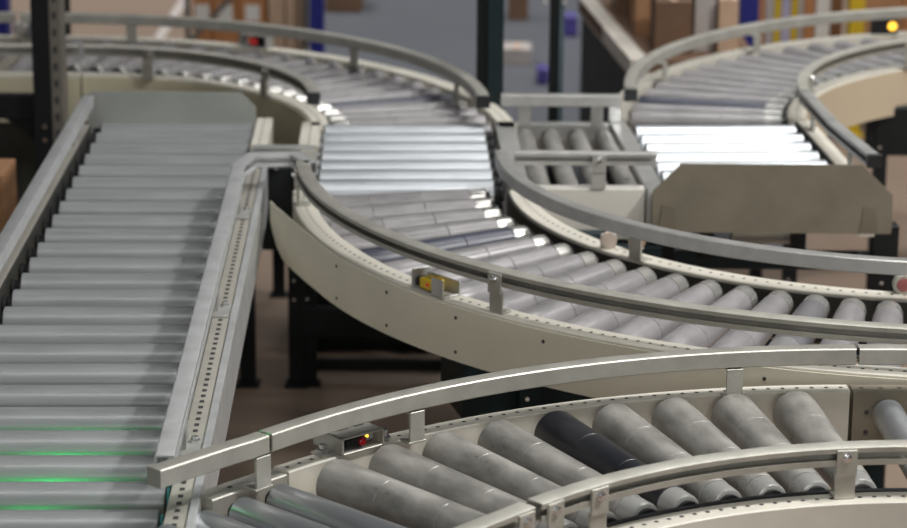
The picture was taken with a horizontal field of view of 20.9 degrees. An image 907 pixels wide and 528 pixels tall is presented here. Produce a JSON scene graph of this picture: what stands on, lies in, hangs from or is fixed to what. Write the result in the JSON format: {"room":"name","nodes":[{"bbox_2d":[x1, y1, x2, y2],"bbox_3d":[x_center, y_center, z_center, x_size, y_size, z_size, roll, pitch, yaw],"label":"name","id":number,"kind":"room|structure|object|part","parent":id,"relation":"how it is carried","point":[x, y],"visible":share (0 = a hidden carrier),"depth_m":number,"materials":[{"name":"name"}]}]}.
{"room":"distribution center","nodes":[
{"label":"distribution center","id":0,"kind":"room"},
{"bbox_2d":[11,0,906,489],"bbox_3d":[0.007,-0.891,10.646,32.000,0.001,27.000,0,15,0],"label":"floor","id":1,"kind":"structure","parent":0,"point":[443,30],"depth_m":8.42,"materials":[{"name":"concrete"}]},
{"bbox_2d":[0,0,11,34],"bbox_3d":[-1.624,-0.996,8.805,0.080,1.158,0.120,0,15,0],"label":"upright","id":2,"kind":"object","parent":1,"relation":"on","point":[5,5],"visible":0.02,"depth_m":8.81,"materials":[{"name":"blue paint"}]},
{"bbox_2d":[0,159,16,232],"bbox_3d":[-1.189,0.079,5.885,0.272,0.644,0.176,0,15,0],"label":"carton","id":3,"kind":"object","parent":1,"relation":"on","point":[8,186],"visible":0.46,"depth_m":5.79,"materials":[{"name":"brown cardboard"}]},
{"bbox_2d":[0,0,68,170],"bbox_3d":[-1.254,-0.351,6.240,0.612,1.282,0.138,0,15,0],"label":"support post","id":4,"kind":"object","parent":1,"relation":"on","point":[43,113],"visible":0.5,"depth_m":6.18,"materials":[{"name":"metal"}]},
{"bbox_3d":[-1.307,-0.403,6.226,0.505,0.061,0.038,0,15,0],"label":"arm","id":5,"kind":"part","parent":4,"relation":"part of","materials":[{"name":"metal"}]},
{"bbox_3d":[-1.035,-0.349,6.240,0.045,1.282,0.088,0,15,0],"label":"post","id":6,"kind":"part","parent":4,"relation":"part of","materials":[{"name":"metal"}]},
{"bbox_2d":[0,12,85,204],"bbox_3d":[-1.587,-0.272,6.854,1.196,0.799,0.611,0,15,0],"label":"conveyor","id":7,"kind":"object","parent":1,"relation":"on","point":[16,70],"visible":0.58,"depth_m":6.65,"materials":[{"name":"metal"}]},
{"bbox_3d":[-1.712,-0.704,6.966,0.940,0.028,0.029,0,15,0],"label":"guard rail","id":8,"kind":"part","parent":7,"relation":"part of","materials":[{"name":"grey metal"}]},
{"bbox_3d":[-1.713,-0.608,7.056,0.940,0.102,0.044,0,15,0],"label":"frame","id":9,"kind":"part","parent":7,"relation":"part of","materials":[{"name":"grey metal"}]},
{"bbox_3d":[-1.586,-0.438,6.493,1.196,0.120,0.002,0,15,0],"label":"skirt panel","id":10,"kind":"part","parent":7,"relation":"part of","materials":[{"name":"beige metal"}]},
{"bbox_3d":[-1.586,-0.570,6.483,1.194,0.028,0.028,0,15,0],"label":"guard rail","id":11,"kind":"part","parent":7,"relation":"part of","materials":[{"name":"grey metal"}]},
{"bbox_3d":[-1.586,-0.462,6.528,1.196,0.102,0.044,0,15,0],"label":"frame","id":12,"kind":"part","parent":7,"relation":"part of","materials":[{"name":"beige metal"}]},
{"bbox_2d":[65,0,70,34],"bbox_3d":[-1.147,-0.578,7.302,0.021,1.158,0.031,0,15,0],"label":"post","id":13,"kind":"object","parent":1,"relation":"on","point":[67,2],"visible":0.02,"depth_m":7.25,"materials":[{"name":"metal"}]},
{"bbox_2d":[0,91,316,527],"bbox_3d":[-0.602,0.373,4.537,0.616,0.798,3.450,0,15,0],"label":"conveyor","id":14,"kind":"object","parent":1,"relation":"on","point":[129,259],"visible":0.97,"depth_m":4.51,"materials":[{"name":"metal"}]},
{"bbox_3d":[-0.848,0.142,4.358,0.124,0.102,3.226,0,15,0],"label":"frame","id":15,"kind":"part","parent":14,"relation":"part of","materials":[{"name":"paint"}]},
{"bbox_3d":[-0.830,0.138,4.357,0.095,0.094,3.225,0,15,0],"label":"frame","id":16,"kind":"part","parent":14,"relation":"part of","materials":[{"name":"grey metal"}]},
{"bbox_3d":[-0.830,0.010,4.400,0.112,0.028,3.001,0,15,0],"label":"guard rail","id":17,"kind":"part","parent":14,"relation":"part of","materials":[{"name":"grey metal"}]},
{"bbox_3d":[-0.683,-0.354,5.959,0.408,0.131,0.005,0,15,0],"label":"plate","id":18,"kind":"part","parent":14,"relation":"part of","materials":[{"name":"grey metal"}]},
{"bbox_3d":[-0.407,0.203,4.147,0.112,0.103,2.764,0,15,0],"label":"frame","id":19,"kind":"part","parent":14,"relation":"part of","materials":[{"name":"paint"}]},
{"bbox_3d":[-0.379,0.025,4.358,0.178,0.028,1.926,0,15,0],"label":"guard rail","id":20,"kind":"part","parent":14,"relation":"part of","materials":[{"name":"grey metal"}]},
{"bbox_3d":[-0.523,0.009,6.195,0.040,0.612,0.032,0,15,0],"label":"leg","id":21,"kind":"part","parent":14,"relation":"part of","materials":[{"name":"metal"}]},
{"bbox_3d":[-0.525,0.306,6.277,0.060,0.008,0.060,0,15,0],"label":"foot plate","id":22,"kind":"part","parent":14,"relation":"part of","materials":[{"name":"metal"}]},
{"bbox_3d":[-0.457,-0.267,5.851,0.039,0.103,0.304,0,15,-2],"label":"frame","id":23,"kind":"part","parent":14,"relation":"part of","materials":[{"name":"beige metal"}]},
{"bbox_3d":[-0.392,-0.124,5.519,0.078,0.189,0.019,0,15,0],"label":"panel","id":24,"kind":"part","parent":14,"relation":"part of","materials":[{"name":"metal"}]},
{"bbox_2d":[154,0,183,37],"bbox_3d":[-1.329,-1.168,11.610,0.045,0.002,9.000,0,15,0],"label":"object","id":25,"kind":"structure","parent":1,"relation":"on","point":[178,8],"depth_m":11.67,"materials":[{"name":"white"}]},
{"bbox_2d":[184,0,309,51],"bbox_3d":[-0.795,-1.167,9.519,0.482,1.120,0.479,0,15,0],"label":"storage rack","id":26,"kind":"object","parent":1,"relation":"on","point":[305,3],"visible":0.08,"depth_m":9.37,"materials":[{"name":"metal"}]},
{"bbox_2d":[192,0,212,40],"bbox_3d":[-0.963,-0.978,9.553,0.071,0.357,0.314,0,15,0],"label":"carton","id":27,"kind":"object","parent":26,"relation":"on","point":[201,8],"visible":0.36,"depth_m":9.40,"materials":[{"name":"brown cardboard"}]},
{"bbox_2d":[212,0,238,43],"bbox_3d":[-0.875,-0.978,9.553,0.095,0.357,0.314,0,15,0],"label":"carton","id":28,"kind":"object","parent":26,"relation":"on","point":[231,11],"visible":0.36,"depth_m":9.40,"materials":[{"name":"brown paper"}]},
{"bbox_2d":[239,0,268,42],"bbox_3d":[-0.770,-0.977,9.553,0.105,0.357,0.314,0,15,0],"label":"carton","id":29,"kind":"object","parent":26,"relation":"on","point":[256,11],"visible":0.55,"depth_m":9.39,"materials":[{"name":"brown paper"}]},
{"bbox_2d":[268,0,285,47],"bbox_3d":[-0.677,-1.010,9.538,0.060,0.432,0.326,0,15,0],"label":"carton","id":30,"kind":"object","parent":26,"relation":"on","point":[276,8],"visible":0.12,"depth_m":9.39,"materials":[{"name":"brown cardboard"}]},
{"bbox_2d":[286,0,302,50],"bbox_3d":[-0.613,-1.004,9.540,0.056,0.420,0.326,0,15,0],"label":"carton","id":31,"kind":"object","parent":26,"relation":"on","point":[293,7],"visible":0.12,"depth_m":9.39,"materials":[{"name":"brown cardboard"}]},
{"bbox_2d":[20,12,516,387],"bbox_3d":[-0.517,-0.194,6.597,1.834,0.800,0.689,15,21,42],"label":"conveyor","id":32,"kind":"object","parent":1,"relation":"on","point":[291,87],"visible":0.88,"depth_m":6.45,"materials":[{"name":"grey metal"}]},
{"bbox_3d":[-0.880,-0.453,6.516,0.214,0.103,0.051,3,16,9],"label":"frame","id":33,"kind":"part","parent":32,"relation":"part of","materials":[{"name":"beige metal"}]},
{"bbox_3d":[-0.603,-0.369,6.273,0.889,0.120,0.182,15,21,42],"label":"skirt panel","id":34,"kind":"part","parent":32,"relation":"part of","materials":[{"name":"beige metal"}]},
{"bbox_3d":[-0.597,-0.499,6.254,0.900,0.028,0.197,14,21,41],"label":"guard rail","id":35,"kind":"part","parent":32,"relation":"part of","materials":[{"name":"grey metal"}]},
{"bbox_3d":[-0.501,-0.375,6.243,0.155,0.103,0.772,-11,19,-36],"label":"frame","id":36,"kind":"part","parent":32,"relation":"part of","materials":[{"name":"beige metal"}]},
{"bbox_3d":[-0.572,-0.546,6.427,1.318,0.028,1.146,0,15,0],"label":"guard rail","id":37,"kind":"part","parent":32,"relation":"part of","materials":[{"name":"grey metal"}]},
{"bbox_3d":[-0.544,-0.446,6.497,1.397,0.103,1.201,0,15,0],"label":"frame","id":38,"kind":"part","parent":32,"relation":"part of","materials":[{"name":"beige metal"}]},
{"bbox_3d":[-0.502,0.088,7.068,0.052,0.008,0.052,0,15,0],"label":"foot plate","id":39,"kind":"part","parent":32,"relation":"part of","materials":[{"name":"metal"}]},
{"bbox_3d":[-0.500,-0.209,6.986,0.035,0.612,0.028,0,15,0],"label":"leg","id":40,"kind":"part","parent":32,"relation":"part of","materials":[{"name":"metal"}]},
{"bbox_3d":[-0.364,0.009,6.202,0.035,0.612,0.028,0,15,0],"label":"leg","id":41,"kind":"part","parent":32,"relation":"part of","materials":[{"name":"metal"}]},
{"bbox_3d":[-0.367,0.305,6.284,0.052,0.008,0.052,0,15,0],"label":"foot plate","id":42,"kind":"part","parent":32,"relation":"part of","materials":[{"name":"metal"}]},
{"bbox_2d":[310,0,324,53],"bbox_3d":[-0.518,-1.121,9.287,0.084,1.158,0.120,0,15,0],"label":"upright","id":43,"kind":"object","parent":1,"relation":"on","point":[317,9],"visible":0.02,"depth_m":9.30,"materials":[{"name":"blue paint"}]},
{"bbox_2d":[147,432,534,527],"bbox_3d":[-0.231,0.701,3.361,0.563,0.799,0.448,14,21,41],"label":"conveyor","id":44,"kind":"object","parent":1,"relation":"on","point":[263,498],"visible":0.97,"depth_m":3.45,"materials":[{"name":"metal"}]},
{"bbox_3d":[-0.412,0.294,3.381,0.029,0.028,0.003,14,21,41],"label":"rail","id":45,"kind":"part","parent":44,"relation":"part of","materials":[{"name":"silver metal"}]},
{"bbox_3d":[-0.343,0.275,3.453,0.029,0.028,0.202,15,21,42],"label":"guard rail","id":46,"kind":"part","parent":44,"relation":"part of","materials":[{"name":"silver metal"}]},
{"bbox_3d":[-0.308,0.366,3.558,0.040,0.103,0.145,14,21,41],"label":"frame","id":47,"kind":"part","parent":44,"relation":"part of","materials":[{"name":"metal"}]},
{"bbox_3d":[-0.028,0.367,3.128,0.029,0.028,0.370,14,21,41],"label":"guard rail","id":48,"kind":"part","parent":44,"relation":"part of","materials":[{"name":"silver metal"}]},
{"bbox_2d":[325,0,363,11],"bbox_3d":[-0.527,-1.325,11.921,0.175,0.151,0.313,0,15,0],"label":"carton","id":49,"kind":"object","parent":1,"relation":"on","point":[330,5],"visible":1,"depth_m":11.78,"materials":[{"name":"brown cardboard"}]},
{"bbox_2d":[317,292,427,351],"bbox_3d":[-0.094,0.078,6.669,0.588,0.245,0.332,0,15,0],"label":"support frame","id":50,"kind":"object","parent":1,"relation":"on","point":[323,344],"visible":0.04,"depth_m":6.56,"materials":[{"name":"black metal"}]},
{"bbox_3d":[-0.232,0.108,6.509,0.275,0.195,0.008,0,15,0],"label":"door","id":51,"kind":"part","parent":50,"relation":"part of","materials":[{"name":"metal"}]},
{"bbox_2d":[285,122,527,388],"bbox_3d":[-0.132,0.065,5.807,0.592,0.728,0.839,0,15,0],"label":"conveyor","id":52,"kind":"object","parent":1,"relation":"on","point":[351,159],"visible":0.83,"depth_m":5.70,"materials":[{"name":"metal"}]},
{"bbox_3d":[-0.398,0.010,6.196,0.040,0.612,0.032,0,15,0],"label":"leg","id":53,"kind":"part","parent":52,"relation":"part of","materials":[{"name":"metal"}]},
{"bbox_3d":[-0.400,0.306,6.278,0.060,0.008,0.060,0,15,0],"label":"foot plate","id":54,"kind":"part","parent":52,"relation":"part of","materials":[{"name":"metal"}]},
{"bbox_3d":[-0.329,-0.175,5.495,0.041,0.087,0.331,0,15,-2],"label":"frame","id":55,"kind":"part","parent":52,"relation":"part of","materials":[{"name":"beige metal"}]},
{"bbox_3d":[-0.341,-0.261,5.833,0.046,0.103,0.260,0,15,-2],"label":"frame","id":56,"kind":"part","parent":52,"relation":"part of","materials":[{"name":"beige metal"}]},
{"bbox_3d":[0.132,-0.210,5.664,0.048,0.102,0.650,0,15,-2],"label":"frame","id":57,"kind":"part","parent":52,"relation":"part of","materials":[{"name":"metal"}]},
{"bbox_2d":[476,0,503,208],"bbox_3d":[0.090,-0.339,6.234,0.125,1.282,0.125,0,15,0],"label":"support post","id":58,"kind":"object","parent":1,"relation":"on","point":[490,13],"visible":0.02,"depth_m":6.15,"materials":[{"name":"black metal"}]},
{"bbox_3d":[0.104,-0.339,6.234,0.039,1.282,0.075,0,15,0],"label":"post","id":59,"kind":"part","parent":58,"relation":"part of","materials":[{"name":"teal metal"}]},
{"bbox_2d":[503,42,531,64],"bbox_3d":[0.274,-0.909,10.588,0.121,0.070,0.151,0,15,0],"label":"carton","id":60,"kind":"object","parent":1,"relation":"on","point":[516,53],"visible":0.84,"depth_m":10.52,"materials":[{"name":"white cardboard"}]},
{"bbox_2d":[508,0,527,19],"bbox_3d":[0.307,-1.255,11.647,0.094,0.176,0.126,0,15,0],"label":"carton","id":61,"kind":"object","parent":1,"relation":"on","point":[517,9],"visible":1,"depth_m":11.60,"materials":[{"name":"brown cardboard"}]},
{"bbox_2d":[536,64,548,83],"bbox_3d":[0.367,-0.785,10.143,0.048,0.069,0.100,0,15,0],"label":"tote","id":62,"kind":"object","parent":1,"relation":"on","point":[542,71],"visible":0.97,"depth_m":10.10,"materials":[{"name":"purple plastic"}]},
{"bbox_2d":[543,0,567,184],"bbox_3d":[0.257,-0.368,6.342,0.066,1.282,0.075,0,15,0],"label":"support post","id":63,"kind":"object","parent":1,"relation":"on","point":[557,7],"visible":0.42,"depth_m":6.28,"materials":[{"name":"dark teal steel"},{"name":"dark steel"}]},
{"bbox_3d":[0.256,-0.368,6.342,0.024,1.282,0.038,0,15,0],"label":"post","id":64,"kind":"part","parent":63,"relation":"part of","materials":[{"name":"metal"}]},
{"bbox_2d":[564,12,577,36],"bbox_3d":[0.533,-1.097,11.223,0.062,0.100,0.100,0,15,0],"label":"tote","id":65,"kind":"object","parent":1,"relation":"on","point":[570,18],"visible":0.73,"depth_m":11.18,"materials":[{"name":"purple plastic"}]},
{"bbox_2d":[501,93,661,257],"bbox_3d":[0.280,0.067,5.676,0.339,0.799,0.815,0,15,0],"label":"conveyor","id":66,"kind":"object","parent":1,"relation":"on","point":[591,146],"visible":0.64,"depth_m":5.45,"materials":[{"name":"metal"}]},
{"bbox_3d":[0.256,-0.394,5.897,0.284,0.028,0.028,0,15,0],"label":"guard rail","id":67,"kind":"part","parent":66,"relation":"part of","materials":[{"name":"metal"}]},
{"bbox_3d":[0.264,-0.293,5.970,0.228,0.102,0.030,0,15,0],"label":"frame","id":68,"kind":"part","parent":66,"relation":"part of","materials":[{"name":"metal"}]},
{"bbox_3d":[0.285,-0.229,5.300,0.308,0.028,0.028,0,15,0],"label":"guard rail","id":69,"kind":"part","parent":66,"relation":"part of","materials":[{"name":"metal"}]},
{"bbox_3d":[0.291,-0.113,5.339,0.244,0.115,0.035,0,15,0],"label":"frame","id":70,"kind":"part","parent":66,"relation":"part of","materials":[{"name":"beige metal"}]},
{"bbox_3d":[0.362,0.048,6.029,0.030,0.640,0.024,0,15,0],"label":"leg","id":71,"kind":"part","parent":66,"relation":"part of","materials":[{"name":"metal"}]},
{"bbox_3d":[0.373,0.194,5.498,0.030,0.640,0.024,0,15,0],"label":"leg","id":72,"kind":"part","parent":66,"relation":"part of","materials":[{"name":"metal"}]},
{"bbox_2d":[259,344,906,527],"bbox_3d":[0.248,0.607,3.717,1.035,0.799,0.593,-6,17,-23],"label":"conveyor","id":73,"kind":"object","parent":1,"relation":"on","point":[735,455],"visible":0.96,"depth_m":3.63,"materials":[{"name":"grey metal"}]},
{"bbox_3d":[0.164,0.187,3.786,1.025,0.028,0.134,-7,17,-25],"label":"guard rail","id":74,"kind":"part","parent":73,"relation":"part of","materials":[{"name":"silver metal"}]},
{"bbox_3d":[0.174,0.288,3.856,0.995,0.103,0.132,-6,17,-23],"label":"frame","id":75,"kind":"part","parent":73,"relation":"part of","materials":[{"name":"beige metal"}]},
{"bbox_3d":[0.370,0.291,3.414,0.612,0.028,0.087,-6,17,-23],"label":"guard rail","id":76,"kind":"part","parent":73,"relation":"part of","materials":[{"name":"silver metal"}]},
{"bbox_3d":[0.369,0.405,3.437,0.615,0.103,0.100,-6,17,-23],"label":"frame","id":77,"kind":"part","parent":73,"relation":"part of","materials":[{"name":"beige metal"}]},
{"bbox_2d":[270,150,906,487],"bbox_3d":[0.350,0.321,4.757,1.852,0.799,0.856,11,18,33],"label":"conveyor","id":78,"kind":"object","parent":1,"relation":"on","point":[447,274],"visible":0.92,"depth_m":4.54,"materials":[{"name":"grey metal"}]},
{"bbox_3d":[0.147,0.398,4.803,0.040,0.612,0.032,0,15,0],"label":"leg","id":79,"kind":"part","parent":78,"relation":"part of","materials":[{"name":"black metal"}]},
{"bbox_3d":[0.234,0.495,4.454,0.040,0.612,0.032,0,15,0],"label":"leg","id":80,"kind":"part","parent":78,"relation":"part of","materials":[{"name":"black metal"}]},
{"bbox_3d":[0.166,0.113,4.513,1.783,0.107,0.317,14,20,40],"label":"skirt panel","id":81,"kind":"part","parent":78,"relation":"part of","materials":[{"name":"beige metal"}]},
{"bbox_3d":[0.210,0.063,4.675,1.113,0.103,1.262,0,15,0],"label":"frame","id":82,"kind":"part","parent":78,"relation":"part of","materials":[{"name":"beige metal"}]},
{"bbox_3d":[0.229,-0.006,4.489,1.824,0.028,0.388,14,20,40],"label":"guard rail","id":83,"kind":"part","parent":78,"relation":"part of","materials":[{"name":"grey metal"}]},
{"bbox_3d":[0.459,-0.086,4.786,1.291,0.028,0.296,15,21,43],"label":"guard rail","id":84,"kind":"part","parent":78,"relation":"part of","materials":[{"name":"metal"}]},
{"bbox_3d":[0.488,0.025,4.821,1.216,0.103,0.284,14,21,41],"label":"frame","id":85,"kind":"part","parent":78,"relation":"part of","materials":[{"name":"beige metal"}]},
{"bbox_3d":[0.771,0.463,4.586,0.040,0.612,0.032,0,15,0],"label":"leg","id":86,"kind":"part","parent":78,"relation":"part of","materials":[{"name":"black metal"}]},
{"bbox_2d":[578,0,748,184],"bbox_3d":[0.677,-0.484,8.066,0.490,0.598,1.175,0,15,0],"label":"conveyor","id":87,"kind":"object","parent":1,"relation":"on","point":[610,46],"visible":0.25,"depth_m":8.03,"materials":[{"name":"metal"}]},
{"bbox_3d":[0.505,-0.506,8.060,0.022,0.450,1.144,-1,15,-5],"label":"panel","id":88,"kind":"part","parent":87,"relation":"part of","materials":[{"name":"metal"}]},
{"bbox_3d":[0.514,-0.748,7.994,0.056,0.052,1.184,-1,15,-5],"label":"edge trim","id":89,"kind":"part","parent":87,"relation":"part of","materials":[{"name":"silver metal"}]},
{"bbox_2d":[612,0,630,15],"bbox_3d":[0.639,-1.043,8.268,0.188,0.376,0.251,0,15,0],"label":"carton","id":90,"kind":"object","parent":87,"relation":"on","point":[621,7],"visible":0.38,"depth_m":8.19,"materials":[{"name":"brown cardboard"}]},
{"bbox_2d":[630,0,650,35],"bbox_3d":[0.632,-0.871,7.927,0.100,0.226,0.251,0,15,0],"label":"carton","id":91,"kind":"object","parent":87,"relation":"on","point":[639,9],"visible":0.5,"depth_m":7.83,"materials":[{"name":"brown cardboard"}]},
{"bbox_2d":[649,0,692,53],"bbox_3d":[0.675,-0.752,7.616,0.112,0.164,0.213,0,15,0],"label":"carton","id":92,"kind":"object","parent":87,"relation":"on","point":[670,20],"visible":0.74,"depth_m":7.51,"materials":[{"name":"brown cardboard"}]},
{"bbox_2d":[692,0,715,51],"bbox_3d":[0.775,-0.775,7.655,0.062,0.188,0.226,0,15,0],"label":"carton","id":93,"kind":"object","parent":87,"relation":"on","point":[704,11],"visible":0.53,"depth_m":7.55,"materials":[{"name":"white cardboard"}]},
{"bbox_2d":[715,0,738,52],"bbox_3d":[0.842,-0.759,7.633,0.059,0.170,0.251,0,15,0],"label":"carton","id":94,"kind":"object","parent":87,"relation":"on","point":[726,10],"visible":0.48,"depth_m":7.51,"materials":[{"name":"brown cardboard"}]},
{"bbox_2d":[738,0,759,46],"bbox_3d":[1.093,-1.042,9.046,0.108,1.158,0.120,0,15,0],"label":"upright","id":95,"kind":"object","parent":1,"relation":"on","point":[748,12],"visible":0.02,"depth_m":9.04,"materials":[{"name":"blue paint"}]},
{"bbox_2d":[609,91,898,487],"bbox_3d":[0.680,0.058,5.717,0.608,0.800,0.779,0,15,0],"label":"conveyor","id":96,"kind":"object","parent":1,"relation":"on","point":[757,184],"visible":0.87,"depth_m":5.28,"materials":[{"name":"metal"}]},
{"bbox_3d":[0.418,-0.202,5.643,0.040,0.102,0.732,0,15,-3],"label":"frame","id":97,"kind":"part","parent":96,"relation":"part of","materials":[{"name":"metal"}]},
{"bbox_3d":[0.453,0.212,5.451,0.055,0.631,0.044,0,15,0],"label":"leg","id":98,"kind":"part","parent":96,"relation":"part of","materials":[{"name":"metal"}]},
{"bbox_3d":[0.682,-0.082,5.422,0.138,0.075,0.075,0,15,0],"label":"motor","id":99,"kind":"part","parent":96,"relation":"part of","materials":[{"name":"grey metal"}]},
{"bbox_3d":[0.685,-0.140,5.263,0.516,0.151,0.005,0,15,0],"label":"plate","id":100,"kind":"part","parent":96,"relation":"part of","materials":[{"name":"grey metal"}]},
{"bbox_3d":[0.856,-0.218,5.660,0.004,0.075,0.726,0,15,-3],"label":"frame","id":101,"kind":"part","parent":96,"relation":"part of","materials":[{"name":"metal"}]},
{"bbox_3d":[0.877,-0.205,5.668,0.037,0.102,0.732,0,15,-3],"label":"frame","id":102,"kind":"part","parent":96,"relation":"part of","materials":[{"name":"beige metal"}]},
{"bbox_3d":[0.875,-0.315,5.627,0.039,0.028,0.687,-1,15,-4],"label":"guard rail","id":103,"kind":"part","parent":96,"relation":"part of","materials":[{"name":"metal"}]},
{"bbox_3d":[0.942,0.216,5.451,0.055,0.631,0.044,0,15,0],"label":"leg","id":104,"kind":"part","parent":96,"relation":"part of","materials":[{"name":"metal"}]},
{"bbox_2d":[608,7,906,289],"bbox_3d":[1.063,-0.227,6.763,1.948,0.800,0.768,-14,21,-42],"label":"conveyor","id":105,"kind":"object","parent":1,"relation":"on","point":[858,78],"visible":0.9,"depth_m":6.57,"materials":[{"name":"grey metal"}]},
{"bbox_3d":[0.882,-0.225,7.082,0.035,0.612,0.028,0,15,0],"label":"leg","id":106,"kind":"part","parent":105,"relation":"part of","materials":[{"name":"metal"}]},
{"bbox_3d":[1.090,-0.481,6.674,1.416,0.103,1.322,0,15,0],"label":"frame","id":107,"kind":"part","parent":105,"relation":"part of","materials":[{"name":"beige metal"}]},
{"bbox_3d":[0.977,-0.622,6.744,1.906,0.028,0.420,-14,21,-42],"label":"guard rail","id":108,"kind":"part","parent":105,"relation":"part of","materials":[{"name":"grey metal"}]},
{"bbox_3d":[0.855,0.008,6.239,0.035,0.612,0.028,0,15,0],"label":"leg","id":109,"kind":"part","parent":105,"relation":"part of","materials":[{"name":"metal"}]},
{"bbox_3d":[1.224,-0.445,6.545,1.300,0.103,0.298,-13,20,-41],"label":"frame","id":110,"kind":"part","parent":105,"relation":"part of","materials":[{"name":"beige metal"}]},
{"bbox_3d":[1.224,-0.550,6.491,1.303,0.028,0.294,-14,21,-42],"label":"guard rail","id":111,"kind":"part","parent":105,"relation":"part of","materials":[{"name":"grey metal"}]},
{"bbox_3d":[1.256,-0.435,6.563,1.180,0.120,0.228,-12,20,-38],"label":"skirt panel","id":112,"kind":"part","parent":105,"relation":"part of","materials":[{"name":"beige metal"}]},
{"bbox_3d":[1.166,-0.132,6.756,0.035,0.612,0.028,0,15,0],"label":"leg","id":113,"kind":"part","parent":105,"relation":"part of","materials":[{"name":"metal"}]},
{"bbox_2d":[846,0,865,137],"bbox_3d":[1.493,-1.045,9.070,0.088,1.158,0.120,0,15,0],"label":"upright","id":114,"kind":"object","parent":1,"relation":"on","point":[855,27],"visible":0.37,"depth_m":9.08,"materials":[{"name":"yellow paint"}]},
{"bbox_3d":[1.489,-0.491,9.223,0.088,0.008,0.120,0,15,0],"label":"foot plate","id":115,"kind":"part","parent":114,"relation":"part of","materials":[{"name":"yellow paint"}]},
{"bbox_2d":[847,344,906,478],"bbox_3d":[0.963,0.577,3.846,0.637,0.799,0.552,0,15,0],"label":"conveyor","id":116,"kind":"object","parent":1,"relation":"on","point":[876,412],"visible":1,"depth_m":3.95,"materials":[{"name":"metal"}]},
{"bbox_3d":[0.960,0.256,4.013,0.625,0.113,0.039,0,15,-1],"label":"frame","id":117,"kind":"part","parent":116,"relation":"part of","materials":[{"name":"beige metal"}]},
{"bbox_3d":[0.963,0.146,3.956,0.623,0.028,0.028,0,15,-1],"label":"guard rail","id":118,"kind":"part","parent":116,"relation":"part of","materials":[{"name":"silver metal"}]},
{"bbox_3d":[1.602,-1.087,9.344,1.188,1.095,0.450,0,15,0],"label":"storage rack","id":119,"kind":"object","parent":1,"relation":"on","visible":0},
{"bbox_2d":[758,0,764,44],"bbox_3d":[1.154,-1.082,9.326,0.029,0.610,0.313,0,15,0],"label":"carton","id":120,"kind":"object","parent":119,"relation":"on","point":[762,2],"visible":0.02,"depth_m":9.20,"materials":[{"name":"brown cardboard"}]},
{"bbox_2d":[763,0,773,44],"bbox_3d":[1.188,-1.117,9.316,0.030,0.684,0.313,0,15,0],"label":"carton","id":121,"kind":"object","parent":119,"relation":"on","point":[769,4],"visible":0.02,"depth_m":9.21,"materials":[{"name":"cardboard"}]},
{"bbox_2d":[772,0,780,42],"bbox_3d":[1.217,-1.106,9.319,0.022,0.661,0.313,0,15,0],"label":"carton","id":122,"kind":"object","parent":119,"relation":"on","point":[777,3],"visible":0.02,"depth_m":9.21,"materials":[{"name":"yellow cardboard"}]},
{"bbox_2d":[779,0,790,42],"bbox_3d":[1.249,-1.086,9.325,0.034,0.620,0.313,0,15,0],"label":"carton","id":123,"kind":"object","parent":119,"relation":"on","point":[785,4],"visible":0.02,"depth_m":9.21,"materials":[{"name":"cardboard"}]},
{"bbox_2d":[789,0,797,40],"bbox_3d":[1.280,-1.090,9.324,0.021,0.629,0.313,0,15,0],"label":"carton","id":124,"kind":"object","parent":119,"relation":"on","point":[794,3],"visible":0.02,"depth_m":9.21,"materials":[{"name":"yellow cardboard"}]},
{"bbox_2d":[796,0,803,39],"bbox_3d":[1.304,-1.094,9.323,0.020,0.638,0.313,0,15,0],"label":"carton","id":125,"kind":"object","parent":119,"relation":"on","point":[800,2],"visible":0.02,"depth_m":9.20,"materials":[{"name":"beige cardboard"}]},
{"bbox_2d":[802,0,814,39],"bbox_3d":[1.337,-1.095,9.322,0.039,0.639,0.313,0,15,0],"label":"carton","id":126,"kind":"object","parent":119,"relation":"on","point":[809,5],"visible":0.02,"depth_m":9.20,"materials":[{"name":"brown cardboard"}]},
{"bbox_2d":[814,0,830,37],"bbox_3d":[1.388,-1.084,9.325,0.054,0.618,0.313,0,15,0],"label":"carton","id":127,"kind":"object","parent":119,"relation":"on","point":[821,6],"visible":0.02,"depth_m":9.22,"materials":[{"name":"white cardboard"}]},
{"bbox_2d":[829,0,842,36],"bbox_3d":[1.440,-1.114,9.317,0.042,0.682,0.313,0,15,0],"label":"carton","id":128,"kind":"object","parent":119,"relation":"on","point":[836,5],"visible":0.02,"depth_m":9.21,"materials":[{"name":"brown cardboard"}]},
{"bbox_2d":[864,0,902,33],"bbox_3d":[1.606,-1.119,9.315,0.156,0.694,0.313,0,15,0],"label":"carton","id":129,"kind":"object","parent":119,"relation":"on","point":[869,4],"visible":0.02,"depth_m":9.20,"materials":[{"name":"brown cardboard"}]},
{"bbox_2d":[901,0,906,30],"bbox_3d":[1.762,-1.096,9.321,0.144,0.648,0.313,0,15,0],"label":"carton","id":130,"kind":"object","parent":119,"relation":"on","point":[904,20],"visible":0.02,"depth_m":9.21,"materials":[{"name":"brown cardboard"}]}
]}

